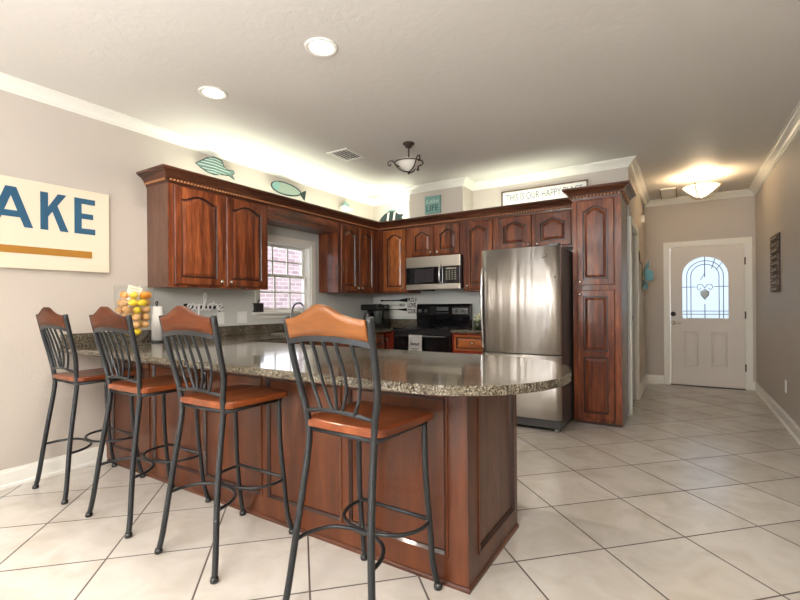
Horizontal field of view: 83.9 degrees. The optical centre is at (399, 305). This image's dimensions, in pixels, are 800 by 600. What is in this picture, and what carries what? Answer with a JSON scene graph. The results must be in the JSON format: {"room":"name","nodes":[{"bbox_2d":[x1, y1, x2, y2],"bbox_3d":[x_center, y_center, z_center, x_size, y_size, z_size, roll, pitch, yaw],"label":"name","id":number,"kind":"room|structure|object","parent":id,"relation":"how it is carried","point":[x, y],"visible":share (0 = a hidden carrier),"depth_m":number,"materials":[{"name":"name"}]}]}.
{"room":"kitchen","nodes":[
{"label":"kitchen","id":0,"kind":"room"},
{"bbox_2d":[0,90,373,470],"bbox_3d":[-2.833,-0.148,2.770,0.150,2.720,9.150,0,0,32],"label":"wall","id":1,"kind":"structure","parent":0,"point":[40,142],"depth_m":3.33,"materials":[{"name":"beige paint"}]},
{"bbox_2d":[0,445,106,489],"bbox_3d":[-3.700,1.158,1.224,0.024,0.122,5.300,0,0,32],"label":"baseboard","id":2,"kind":"structure","parent":1,"relation":"attached to","point":[15,476],"depth_m":3.14,"materials":[{"name":"white paint"}]},
{"bbox_2d":[0,175,108,272],"bbox_3d":[-2.553,-0.554,3.047,0.032,0.608,1.022,0,0,32],"label":"wall sign","id":3,"kind":"object","parent":1,"relation":"attached to","point":[44,226],"visible":1,"depth_m":3.16,"materials":[{"name":"beige wood"}]},
{"bbox_2d":[183,292,223,314],"bbox_3d":[-1.834,-0.014,4.186,0.018,0.222,0.420,0,0,32],"label":"word sign","id":4,"kind":"object","parent":1,"relation":"attached to","point":[199,307],"visible":0.93,"depth_m":4.17,"materials":[{"name":"grey plastic"}]},
{"bbox_2d":[147,182,267,290],"bbox_3d":[-1.702,-0.582,4.082,0.361,0.860,1.020,0,0,32],"label":"upper cabinet","id":5,"kind":"object","parent":1,"relation":"attached to","point":[197,239],"visible":1,"depth_m":3.84,"materials":[{"name":"brown wood"}]},
{"bbox_2d":[136,164,635,231],"bbox_3d":[0.150,-1.077,4.175,3.400,0.142,3.334,0,0,32],"label":"crown molding","id":6,"kind":"structure","parent":5,"relation":"attached to","point":[162,173],"depth_m":4.59,"materials":[{"name":"brown wood"}]},
{"bbox_2d":[195,157,234,179],"bbox_3d":[-1.775,-1.325,4.254,0.066,0.175,0.427,0,0,32],"label":"fish ornament","id":7,"kind":"object","parent":1,"relation":"attached to","point":[212,165],"visible":1,"depth_m":4.23,"materials":[{"name":"teal"}]},
{"bbox_2d":[217,312,223,323],"bbox_3d":[-1.745,0.122,4.337,0.008,0.118,0.075,0,0,32],"label":"outlet","id":8,"kind":"object","parent":1,"relation":"attached to","point":[220,315],"visible":0.96,"depth_m":4.33,"materials":[{"name":"white plastic"}]},
{"bbox_2d":[60,319,416,346],"bbox_3d":[-1.091,0.246,4.645,0.781,0.095,3.879,0,0,32],"label":"backsplash","id":9,"kind":"structure","parent":1,"relation":"attached to","point":[80,339],"depth_m":4.35,"materials":[{"name":"stone"}]},
{"bbox_2d":[237,311,246,322],"bbox_3d":[-1.611,0.121,4.548,0.008,0.118,0.118,0,0,32],"label":"light switch","id":10,"kind":"object","parent":1,"relation":"attached to","point":[242,315],"visible":1,"depth_m":4.55,"materials":[{"name":"white plastic"}]},
{"bbox_2d":[252,234,315,318],"bbox_3d":[-1.326,-0.317,5.088,0.180,0.915,0.980,0,0,32],"label":"window","id":11,"kind":"structure","parent":1,"relation":"in","point":[308,271],"depth_m":5.21,"materials":[{"name":"white paint"}]},
{"bbox_2d":[253,300,263,311],"bbox_3d":[-1.504,0.004,4.699,0.074,0.136,0.102,0,0,32],"label":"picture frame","id":12,"kind":"object","parent":11,"relation":"on","point":[258,307],"visible":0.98,"depth_m":4.68,"materials":[{"name":"black"}]},
{"bbox_2d":[271,181,305,200],"bbox_3d":[-1.272,-1.305,5.051,0.062,0.149,0.536,0,0,32],"label":"fish ornament","id":13,"kind":"object","parent":1,"relation":"attached to","point":[281,187],"visible":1,"depth_m":5.00,"materials":[{"name":"teal glass"}]},
{"bbox_2d":[267,206,338,234],"bbox_3d":[-1.160,-0.939,4.977,0.324,0.155,1.073,0,0,32],"label":"window valance","id":14,"kind":"object","parent":1,"relation":"attached to","point":[277,217],"visible":0.93,"depth_m":4.88,"materials":[{"name":"brown wood"}]},
{"bbox_2d":[340,201,352,212],"bbox_3d":[-0.723,-1.303,5.921,0.060,0.154,0.248,0,0,32],"label":"fish ornament","id":15,"kind":"object","parent":1,"relation":"attached to","point":[345,207],"visible":0.98,"depth_m":5.89,"materials":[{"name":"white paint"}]},
{"bbox_2d":[319,222,376,293],"bbox_3d":[-0.636,-0.590,5.765,0.361,0.860,0.815,0,0,32],"label":"upper cabinet","id":16,"kind":"object","parent":1,"relation":"attached to","point":[348,257],"visible":1,"depth_m":5.51,"materials":[{"name":"brown wood"}]},
{"bbox_2d":[0,72,799,206],"bbox_3d":[-0.176,-1.488,2.501,4.645,0.082,11.250,0,0,32],"label":"crown molding","id":17,"kind":"structure","parent":1,"relation":"attached to","point":[8,83],"depth_m":4.74,"materials":[{"name":"white paint"}]},
{"bbox_2d":[0,0,799,199],"bbox_3d":[-0.162,-1.589,2.521,4.950,0.120,11.600,0,0,32],"label":"ceiling","id":18,"kind":"structure","parent":0,"point":[482,90],"depth_m":2.98,"materials":[{"name":"white paint"}]},
{"bbox_2d":[198,86,227,99],"bbox_3d":[-1.335,-1.515,3.182,0.196,0.008,0.196,0,0,32],"label":"recessed light","id":19,"kind":"object","parent":18,"relation":"in","point":[210,92],"visible":1,"depth_m":3.17,"materials":[{"name":"white paint"}]},
{"bbox_2d":[304,37,337,56],"bbox_3d":[-0.465,-1.522,2.631,0.196,0.008,0.196,0,0,32],"label":"recessed light","id":20,"kind":"object","parent":18,"relation":"in","point":[316,46],"visible":1,"depth_m":2.62,"materials":[{"name":"white paint"}]},
{"bbox_2d":[326,148,365,161],"bbox_3d":[-0.542,-1.522,4.508,0.260,0.008,0.310,0,0,32],"label":"ceiling vent","id":21,"kind":"object","parent":18,"relation":"in","point":[345,154],"visible":1,"depth_m":4.50,"materials":[{"name":"white metal"}]},
{"bbox_2d":[387,141,423,174],"bbox_3d":[0.101,-1.383,4.226,0.352,0.294,0.343,0,0,32],"label":"flush light","id":22,"kind":"object","parent":18,"relation":"attached to","point":[408,163],"visible":1,"depth_m":4.16,"materials":[{"name":"white glass"}]},
{"bbox_2d":[659,187,676,198],"bbox_3d":[3.717,-1.548,6.161,0.197,0.022,0.600,0,0,32],"label":"ceiling vent","id":23,"kind":"object","parent":18,"relation":"in","point":[665,193],"visible":1,"depth_m":6.09,"materials":[{"name":"white paint"}]},
{"bbox_2d":[683,174,721,199],"bbox_3d":[3.614,-1.410,5.330,0.391,0.294,0.384,0,0,32],"label":"flush light","id":24,"kind":"object","parent":18,"relation":"attached to","point":[699,190],"visible":1,"depth_m":5.27,"materials":[{"name":"white glass"}]},
{"bbox_2d":[0,383,799,599],"bbox_3d":[-0.140,1.241,2.521,4.950,0.100,11.600,0,0,32],"label":"floor","id":25,"kind":"structure","parent":0,"point":[696,496],"depth_m":2.34,"materials":[{"name":"tile"}]},
{"bbox_2d":[32,307,145,504],"bbox_3d":[-2.098,0.608,3.020,0.473,1.196,0.514,0,0,32],"label":"bar stool","id":26,"kind":"object","parent":25,"relation":"on","point":[46,318],"visible":0.88,"depth_m":2.89,"materials":[{"name":"grey metal"}]},
{"bbox_2d":[85,307,211,538],"bbox_3d":[-1.467,0.603,2.620,0.473,1.196,0.514,0,0,32],"label":"bar stool","id":27,"kind":"object","parent":25,"relation":"on","point":[104,319],"visible":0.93,"depth_m":2.50,"materials":[{"name":"grey metal"}]},
{"bbox_2d":[154,306,293,584],"bbox_3d":[-0.863,0.599,2.237,0.473,1.196,0.514,0,0,32],"label":"bar stool","id":28,"kind":"object","parent":25,"relation":"on","point":[181,320],"visible":0.98,"depth_m":2.13,"materials":[{"name":"grey metal"}]},
{"bbox_2d":[106,358,518,594],"bbox_3d":[-0.833,0.762,2.920,3.055,0.868,0.654,0,0,32],"label":"base cabinet","id":29,"kind":"object","parent":25,"relation":"on","point":[472,440],"visible":0.6,"depth_m":2.19,"materials":[{"name":"brown wood"}]},
{"bbox_2d":[59,319,571,395],"bbox_3d":[0.015,0.255,3.936,3.409,0.131,3.894,0,0,32],"label":"countertop","id":30,"kind":"structure","parent":29,"relation":"on","point":[247,349],"depth_m":2.22,"materials":[{"name":"stone"}]},
{"bbox_2d":[147,301,163,342],"bbox_3d":[-1.986,0.132,3.638,0.150,0.336,0.150,0,0,32],"label":"paper towel holder","id":31,"kind":"object","parent":30,"relation":"on","point":[149,341],"visible":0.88,"depth_m":3.59,"materials":[{"name":"black plastic"}]},
{"bbox_2d":[151,306,162,339],"bbox_3d":[-1.986,0.146,3.638,0.080,0.275,0.080,0,0,32],"label":"paper towel roll","id":32,"kind":"object","parent":31,"relation":"on","point":[156,332],"visible":0.97,"depth_m":3.60,"materials":[{"name":"white paper"}]},
{"bbox_2d":[291,302,305,317],"bbox_3d":[-1.110,0.128,4.962,0.229,0.331,0.132,0,0,32],"label":"faucet","id":33,"kind":"object","parent":30,"relation":"on","point":[294,304],"visible":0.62,"depth_m":4.94,"materials":[{"name":"silver metal"}]},
{"bbox_2d":[361,304,388,326],"bbox_3d":[-0.339,0.133,6.086,0.303,0.308,0.321,0,0,32],"label":"coffee maker","id":34,"kind":"object","parent":30,"relation":"on","point":[380,312],"visible":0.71,"depth_m":6.01,"materials":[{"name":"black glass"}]},
{"bbox_3d":[-1.980,0.077,3.320,0.260,0.445,0.260,0,0,32],"label":"glass vase","id":35,"kind":"object","parent":30,"relation":"on","visible":0},
{"bbox_2d":[115,306,122,313],"bbox_3d":[-2.059,0.036,3.272,0.056,0.055,0.057,0,0,-42],"label":"peach","id":36,"kind":"object","parent":35,"relation":"in","point":[118,310],"visible":0.86,"depth_m":3.25,"materials":[{"name":"brown food"}]},
{"bbox_2d":[120,299,127,305],"bbox_3d":[-2.007,-0.020,3.240,0.057,0.055,0.056,0,0,41],"label":"peach","id":37,"kind":"object","parent":35,"relation":"in","point":[123,302],"visible":0.97,"depth_m":3.22,"materials":[{"name":"brown food"}]},
{"bbox_2d":[120,291,128,298],"bbox_3d":[-2.002,-0.073,3.233,0.056,0.055,0.057,0,0,-2],"label":"orange","id":38,"kind":"object","parent":35,"relation":"in","point":[124,295],"visible":1,"depth_m":3.21,"materials":[{"name":"orange food"}]},
{"bbox_2d":[122,306,130,313],"bbox_3d":[-1.988,0.033,3.237,0.057,0.055,0.057,0,0,-45],"label":"peach","id":39,"kind":"object","parent":35,"relation":"in","point":[126,309],"visible":1,"depth_m":3.22,"materials":[{"name":"brown food"}]},
{"bbox_2d":[127,299,137,305],"bbox_3d":[-1.945,-0.021,3.242,0.057,0.053,0.058,0,0,23],"label":"lemon","id":40,"kind":"object","parent":35,"relation":"in","point":[132,302],"visible":1,"depth_m":3.23,"materials":[{"name":"yellow food"}]},
{"bbox_2d":[129,291,137,298],"bbox_3d":[-1.940,-0.074,3.245,0.058,0.054,0.057,0,0,-33],"label":"lemon","id":41,"kind":"object","parent":35,"relation":"in","point":[133,295],"visible":1,"depth_m":3.23,"materials":[{"name":"yellow food"}]},
{"bbox_2d":[127,285,142,300],"bbox_3d":[-2.019,-0.082,3.376,0.138,0.149,0.003,0,0,0],"label":"card","id":42,"kind":"object","parent":35,"relation":"in","point":[131,288],"visible":0.61,"depth_m":3.38,"materials":[{"name":"beige paper"}]},
{"bbox_2d":[132,314,140,320],"bbox_3d":[-1.932,0.088,3.267,0.056,0.055,0.057,0,0,-12],"label":"peach","id":43,"kind":"object","parent":35,"relation":"in","point":[136,317],"visible":1,"depth_m":3.25,"materials":[{"name":"brown food"}]},
{"bbox_2d":[133,321,140,328],"bbox_3d":[-1.933,0.143,3.264,0.057,0.056,0.056,0,0,36],"label":"peach","id":44,"kind":"object","parent":35,"relation":"in","point":[136,324],"visible":0.84,"depth_m":3.25,"materials":[{"name":"brown food"}]},
{"bbox_2d":[134,328,140,334],"bbox_3d":[-1.950,0.196,3.299,0.057,0.053,0.058,0,0,-41],"label":"lemon","id":45,"kind":"object","parent":35,"relation":"in","point":[137,331],"visible":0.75,"depth_m":3.28,"materials":[{"name":"yellow food"}]},
{"bbox_2d":[133,306,141,313],"bbox_3d":[-1.929,0.035,3.271,0.057,0.054,0.057,0,0,4],"label":"lemon","id":46,"kind":"object","parent":35,"relation":"in","point":[137,309],"visible":1,"depth_m":3.25,"materials":[{"name":"yellow food"}]},
{"bbox_2d":[138,299,146,305],"bbox_3d":[-1.896,-0.019,3.278,0.057,0.054,0.057,0,0,-23],"label":"lemon","id":47,"kind":"object","parent":35,"relation":"in","point":[142,302],"visible":1,"depth_m":3.26,"materials":[{"name":"yellow food"}]},
{"bbox_2d":[140,291,148,298],"bbox_3d":[-1.891,-0.075,3.292,0.057,0.055,0.056,0,0,24],"label":"orange","id":48,"kind":"object","parent":35,"relation":"in","point":[143,295],"visible":1,"depth_m":3.27,"materials":[{"name":"orange food"}]},
{"bbox_2d":[141,321,148,327],"bbox_3d":[-1.909,0.142,3.333,0.057,0.055,0.056,0,0,3],"label":"peach","id":49,"kind":"object","parent":35,"relation":"in","point":[144,324],"visible":0.95,"depth_m":3.31,"materials":[{"name":"brown food"}]},
{"bbox_2d":[142,313,149,320],"bbox_3d":[-1.902,0.087,3.336,0.056,0.055,0.057,0,0,30],"label":"peach","id":50,"kind":"object","parent":35,"relation":"in","point":[145,316],"visible":1,"depth_m":3.32,"materials":[{"name":"brown food"}]},
{"bbox_2d":[142,306,149,312],"bbox_3d":[-1.900,0.032,3.332,0.057,0.055,0.058,0,0,-30],"label":"peach","id":51,"kind":"object","parent":35,"relation":"in","point":[145,309],"visible":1,"depth_m":3.31,"materials":[{"name":"brown food"}]},
{"bbox_2d":[274,332,383,348],"bbox_3d":[-1.028,0.763,4.780,0.735,0.869,2.130,0,0,32],"label":"base cabinet","id":52,"kind":"object","parent":25,"relation":"on","point":[380,335],"visible":0.02,"depth_m":5.01,"materials":[{"name":"brown wood"}]},
{"bbox_2d":[282,304,442,599],"bbox_3d":[-0.141,0.593,1.780,0.473,1.196,0.514,0,0,34],"label":"bar stool","id":53,"kind":"object","parent":25,"relation":"on","point":[374,422],"visible":1,"depth_m":1.67,"materials":[{"name":"grey metal"}]},
{"bbox_2d":[384,331,393,349],"bbox_3d":[-0.230,0.757,5.992,0.770,0.869,0.685,0,0,32],"label":"base cabinet","id":54,"kind":"object","parent":25,"relation":"on","point":[388,336],"visible":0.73,"depth_m":5.57,"materials":[{"name":"brown wood"}]},
{"bbox_2d":[393,304,471,352],"bbox_3d":[0.404,0.584,5.540,0.774,1.205,0.711,0,0,32],"label":"range","id":55,"kind":"object","parent":25,"relation":"on","point":[435,322],"visible":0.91,"depth_m":5.58,"materials":[{"name":"black metal"}]},
{"bbox_2d":[409,335,422,350],"bbox_3d":[0.184,0.559,5.265,0.180,0.418,0.038,0,0,32],"label":"kitchen towel","id":56,"kind":"object","parent":55,"relation":"hanging from","point":[415,341],"visible":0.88,"depth_m":5.25,"materials":[{"name":"white fabric"}]},
{"bbox_2d":[393,329,452,352],"bbox_3d":[0.405,0.739,5.540,0.770,0.895,0.711,0,0,32],"label":"oven","id":57,"kind":"object","parent":55,"relation":"in","point":[434,340],"depth_m":5.22,"materials":[{"name":"black metal"}]},
{"bbox_2d":[393,325,469,330],"bbox_3d":[0.395,0.280,5.530,0.774,0.023,0.595,0,0,32],"label":"cooktop","id":58,"kind":"object","parent":55,"relation":"in","point":[418,327],"depth_m":5.41,"materials":[{"name":"black"}]},
{"bbox_2d":[452,333,484,354],"bbox_3d":[0.976,0.748,5.227,0.510,0.869,0.685,0,0,32],"label":"base cabinet","id":59,"kind":"object","parent":25,"relation":"on","point":[465,343],"visible":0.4,"depth_m":5.01,"materials":[{"name":"brown wood"}]},
{"bbox_2d":[450,320,480,333],"bbox_3d":[0.975,0.248,5.231,0.514,0.131,0.679,0,0,32],"label":"countertop","id":60,"kind":"structure","parent":59,"relation":"on","point":[473,330],"depth_m":5.03,"materials":[{"name":"stone"}]},
{"bbox_2d":[473,313,480,328],"bbox_3d":[0.941,0.187,5.361,0.107,0.180,0.105,0,0,32],"label":"flower pot","id":61,"kind":"object","parent":60,"relation":"on","point":[477,324],"visible":0.73,"depth_m":5.34,"materials":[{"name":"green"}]},
{"bbox_2d":[480,243,573,431],"bbox_3d":[1.356,0.303,4.606,0.758,1.752,0.969,0,0,32],"label":"refrigerator","id":62,"kind":"object","parent":25,"relation":"on","point":[526,293],"visible":0.74,"depth_m":4.24,"materials":[{"name":"grey metal"}]},
{"bbox_2d":[572,195,628,427],"bbox_3d":[2.066,0.051,4.579,0.440,2.245,0.611,0,0,32],"label":"pantry cabinet","id":63,"kind":"object","parent":25,"relation":"on","point":[600,267],"visible":1,"depth_m":4.35,"materials":[{"name":"brown wood"}]},
{"bbox_2d":[409,186,471,217],"bbox_3d":[0.520,-1.284,5.741,0.764,0.500,0.293,0,0,32],"label":"wall","id":64,"kind":"structure","parent":0,"point":[454,199],"depth_m":5.55,"materials":[{"name":"beige paint"}]},
{"bbox_2d":[425,195,440,214],"bbox_3d":[0.415,-1.268,5.614,0.220,0.220,0.032,0,0,32],"label":"square sign","id":65,"kind":"object","parent":64,"relation":"attached to","point":[432,203],"visible":1,"depth_m":5.60,"materials":[{"name":"teal wood"}]},
{"bbox_2d":[373,167,630,415],"bbox_3d":[1.052,-0.178,5.654,3.329,2.720,0.120,0,0,32],"label":"wall","id":66,"kind":"structure","parent":0,"point":[490,197],"depth_m":5.61,"materials":[{"name":"beige paint"}]},
{"bbox_2d":[372,228,420,293],"bbox_3d":[-0.151,-0.594,6.128,0.793,0.860,0.361,0,0,32],"label":"upper cabinet","id":67,"kind":"object","parent":66,"relation":"attached to","point":[392,245],"visible":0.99,"depth_m":5.92,"materials":[{"name":"brown wood"}]},
{"bbox_2d":[379,210,403,221],"bbox_3d":[-0.116,-1.170,6.111,0.400,0.289,0.100,0,0,32],"label":"fish ornament","id":68,"kind":"object","parent":67,"relation":"on","point":[391,214],"visible":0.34,"depth_m":6.09,"materials":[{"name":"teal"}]},
{"bbox_2d":[381,298,416,315],"bbox_3d":[-0.021,0.024,6.250,0.595,0.252,0.020,0,0,32],"label":"kitchen sign","id":69,"kind":"object","parent":66,"relation":"attached to","point":[408,307],"visible":0.98,"depth_m":6.21,"materials":[{"name":"white"}]},
{"bbox_2d":[409,222,462,257],"bbox_3d":[0.509,-0.822,5.709,0.768,0.415,0.361,0,0,32],"label":"upper cabinet","id":70,"kind":"object","parent":66,"relation":"attached to","point":[443,239],"visible":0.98,"depth_m":5.57,"materials":[{"name":"brown wood"}]},
{"bbox_2d":[406,254,463,290],"bbox_3d":[0.489,-0.398,5.673,0.752,0.425,0.446,0,0,32],"label":"microwave","id":71,"kind":"object","parent":70,"relation":"attached to","point":[444,272],"visible":1,"depth_m":5.51,"materials":[{"name":"silver metal"}]},
{"bbox_2d":[463,218,495,291],"bbox_3d":[1.009,-0.603,5.393,0.408,0.860,0.361,0,0,32],"label":"upper cabinet","id":72,"kind":"object","parent":66,"relation":"attached to","point":[479,236],"visible":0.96,"depth_m":5.29,"materials":[{"name":"brown wood"}]},
{"bbox_2d":[496,209,572,249],"bbox_3d":[1.560,-0.830,5.043,0.897,0.415,0.361,0,0,32],"label":"upper cabinet","id":73,"kind":"object","parent":66,"relation":"attached to","point":[537,229],"visible":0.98,"depth_m":4.91,"materials":[{"name":"brown wood"}]},
{"bbox_2d":[501,179,587,205],"bbox_3d":[1.658,-1.292,5.177,0.988,0.189,0.024,0,0,32],"label":"sign","id":74,"kind":"object","parent":66,"relation":"attached to","point":[553,191],"visible":0.84,"depth_m":5.20,"materials":[{"name":"white wood"}]},
{"bbox_2d":[629,170,645,383],"bbox_3d":[3.041,-0.194,5.796,0.120,2.720,2.250,0,0,32],"label":"wall","id":75,"kind":"structure","parent":0,"point":[636,205],"depth_m":6.05,"materials":[{"name":"beige paint"}]},
{"bbox_2d":[629,216,639,414],"bbox_3d":[2.669,0.107,5.188,0.138,2.125,0.970,0,0,32],"label":"door frame","id":76,"kind":"structure","parent":75,"relation":"attached to","point":[633,229],"depth_m":5.50,"materials":[{"name":"white paint"}]},
{"bbox_2d":[641,215,644,222],"bbox_3d":[3.338,-1.186,6.118,0.050,0.100,0.060,0,0,32],"label":"sensor","id":77,"kind":"object","parent":75,"relation":"attached to","point":[642,216],"visible":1,"depth_m":6.10,"materials":[{"name":"white plastic"}]},
{"bbox_2d":[641,261,653,289],"bbox_3d":[3.438,-0.417,6.178,0.144,0.400,0.120,0,0,32],"label":"wall decoration","id":78,"kind":"object","parent":75,"relation":"attached to","point":[648,274],"visible":1,"depth_m":6.17,"materials":[{"name":"teal"}]},
{"bbox_2d":[640,374,663,397],"bbox_3d":[3.442,1.102,6.079,0.239,0.122,1.355,0,0,32],"label":"baseboard","id":79,"kind":"structure","parent":75,"relation":"attached to","point":[659,379],"depth_m":6.60,"materials":[{"name":"white paint"}]},
{"bbox_2d":[644,195,756,381],"bbox_3d":[4.303,-0.203,6.418,1.586,2.720,0.150,0,0,32],"label":"wall","id":80,"kind":"structure","parent":0,"point":[728,217],"depth_m":6.48,"materials":[{"name":"beige paint"}]},
{"bbox_2d":[663,237,752,390],"bbox_3d":[4.360,0.115,6.341,1.034,2.082,0.201,0,0,32],"label":"door","id":81,"kind":"structure","parent":80,"relation":"in","point":[707,343],"depth_m":6.29,"materials":[{"name":"white paint"}]},
{"bbox_2d":[755,130,799,426],"bbox_3d":[1.819,-0.184,1.155,0.150,2.720,11.400,0,0,32],"label":"wall","id":82,"kind":"structure","parent":0,"point":[777,201],"depth_m":4.45,"materials":[{"name":"beige paint"}]},
{"bbox_2d":[770,232,780,291],"bbox_3d":[3.935,-0.441,4.671,0.032,0.600,0.420,0,0,32],"label":"plaque","id":83,"kind":"object","parent":82,"relation":"attached to","point":[775,265],"visible":1,"depth_m":4.57,"materials":[{"name":"brown wood"}]},
{"bbox_2d":[753,381,799,444],"bbox_3d":[1.789,1.115,1.269,0.040,0.122,11.250,0,0,32],"label":"baseboard","id":84,"kind":"structure","parent":82,"relation":"attached to","point":[783,417],"depth_m":4.53,"materials":[{"name":"white paint"}]},
{"label":"outside","id":85,"kind":"structure","parent":0,"visible":0},
{"bbox_3d":[0.012,1.545,0.000,60.000,0.090,60.000,0,0,32],"label":"ground","id":86,"kind":"structure","parent":85,"visible":0},
{"bbox_2d":[260,247,301,307],"bbox_3d":[-3.050,-1.136,7.253,0.300,5.300,11.000,0,0,32],"label":"brick wall","id":87,"kind":"structure","parent":86,"relation":"on","point":[282,284],"depth_m":8.33,"materials":[{"name":"white brick"}]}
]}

